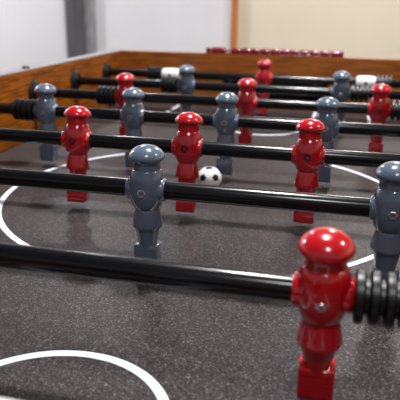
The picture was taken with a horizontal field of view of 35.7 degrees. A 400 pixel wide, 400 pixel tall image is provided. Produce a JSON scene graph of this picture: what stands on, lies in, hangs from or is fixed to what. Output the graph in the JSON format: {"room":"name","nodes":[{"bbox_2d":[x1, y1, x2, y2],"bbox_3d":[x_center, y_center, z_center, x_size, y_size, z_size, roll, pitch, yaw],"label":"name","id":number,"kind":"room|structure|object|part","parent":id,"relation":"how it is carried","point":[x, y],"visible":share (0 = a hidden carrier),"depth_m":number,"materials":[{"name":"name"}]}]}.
{"room":"common room","nodes":[
{"label":"common room","id":0,"kind":"room"},
{"bbox_2d":[0,0,399,71],"bbox_3d":[0.395,-1.226,3.337,5.600,2.530,0.112,5,18,13],"label":"wall","id":1,"kind":"structure","parent":0,"point":[32,32],"depth_m":3.45,"materials":[{"name":"white paint"}]},
{"bbox_2d":[65,0,85,57],"bbox_3d":[-0.710,-1.296,3.506,0.110,2.530,0.060,5,18,13],"label":"trim","id":2,"kind":"structure","parent":1,"relation":"attached to","point":[74,9],"depth_m":3.58,"materials":[{"name":"grey metal"}]},
{"bbox_2d":[84,0,96,54],"bbox_3d":[-0.628,-1.292,3.498,0.054,2.530,0.040,5,18,13],"label":"trim","id":3,"kind":"structure","parent":1,"relation":"attached to","point":[89,5],"depth_m":3.58,"materials":[{"name":"metal"}]},
{"bbox_2d":[230,0,238,49],"bbox_3d":[0.192,-1.226,3.326,0.034,2.530,0.031,5,18,13],"label":"trim","id":4,"kind":"structure","parent":1,"relation":"attached to","point":[234,3],"depth_m":3.40,"materials":[{"name":"brown wood"}]},
{"bbox_3d":[-0.259,0.802,1.244,5.600,0.050,5.500,5,18,13],"label":"floor","id":5,"kind":"structure","parent":0,"visible":0},
{"bbox_2d":[0,47,399,399],"bbox_3d":[0.002,0.367,0.848,0.716,1.029,1.408,5,18,13],"label":"foosball table","id":6,"kind":"object","parent":5,"relation":"on","point":[63,337],"visible":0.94,"depth_m":0.53,"materials":[{"name":"brown wood"}]},
{"bbox_3d":[-0.330,0.021,0.822,0.024,0.335,1.268,5,18,13],"label":"rail","id":7,"kind":"part","parent":6,"relation":"part of","materials":[{"name":"brown wood"}]},
{"bbox_2d":[0,226,399,399],"bbox_3d":[-0.075,0.050,0.363,0.820,0.103,0.034,5,19,14],"label":"rod","id":8,"kind":"object","parent":6,"relation":"on","point":[323,289],"visible":1,"depth_m":0.33,"materials":[{"name":"black"}]},
{"bbox_2d":[0,144,399,279],"bbox_3d":[-0.040,0.006,0.499,0.820,0.103,0.030,5,18,13],"label":"rod","id":9,"kind":"object","parent":6,"relation":"on","point":[147,188],"visible":0.98,"depth_m":0.48,"materials":[{"name":"black metal"}]},
{"bbox_2d":[0,106,399,223],"bbox_3d":[-0.004,-0.039,0.639,0.820,0.103,0.033,5,18,13],"label":"rod","id":10,"kind":"object","parent":6,"relation":"on","point":[308,154],"visible":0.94,"depth_m":0.62,"materials":[{"name":"black"}]},
{"bbox_2d":[0,83,399,182],"bbox_3d":[0.031,-0.083,0.777,0.820,0.104,0.032,5,17,13],"label":"rod","id":11,"kind":"object","parent":6,"relation":"on","point":[226,120],"visible":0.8,"depth_m":0.78,"materials":[{"name":"black metal"}]},
{"bbox_2d":[197,166,221,184],"bbox_3d":[0.011,-0.026,0.740,0.029,0.029,0.029,5,18,13],"label":"ball","id":12,"kind":"object","parent":6,"relation":"on","point":[209,175],"visible":0.75,"depth_m":0.73,"materials":[{"name":"white plastic"}]},
{"bbox_2d":[54,73,399,152],"bbox_3d":[0.067,-0.128,0.915,0.820,0.103,0.030,5,18,13],"label":"rod","id":13,"kind":"object","parent":6,"relation":"on","point":[379,108],"visible":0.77,"depth_m":0.90,"materials":[{"name":"black metal"}]},
{"bbox_2d":[78,65,399,121],"bbox_3d":[0.103,-0.173,1.056,0.820,0.103,0.032,5,18,13],"label":"rod","id":14,"kind":"object","parent":6,"relation":"on","point":[186,84],"visible":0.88,"depth_m":1.06,"materials":[{"name":"black metal"}]},
{"bbox_2d":[109,59,399,113],"bbox_3d":[0.138,-0.217,1.195,0.820,0.103,0.030,5,18,13],"label":"rod","id":15,"kind":"object","parent":6,"relation":"on","point":[264,76],"visible":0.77,"depth_m":1.18,"materials":[{"name":"black metal"}]},
{"bbox_3d":[0.153,-0.136,1.320,0.668,0.336,0.024,5,18,13],"label":"rail","id":16,"kind":"part","parent":6,"relation":"part of","materials":[{"name":"brown wood"}]},
{"bbox_3d":[0.150,-0.298,1.271,0.279,0.002,0.015,5,18,13],"label":"plate","id":17,"kind":"part","parent":6,"relation":"part of","materials":[{"name":"red plastic"}]}
]}

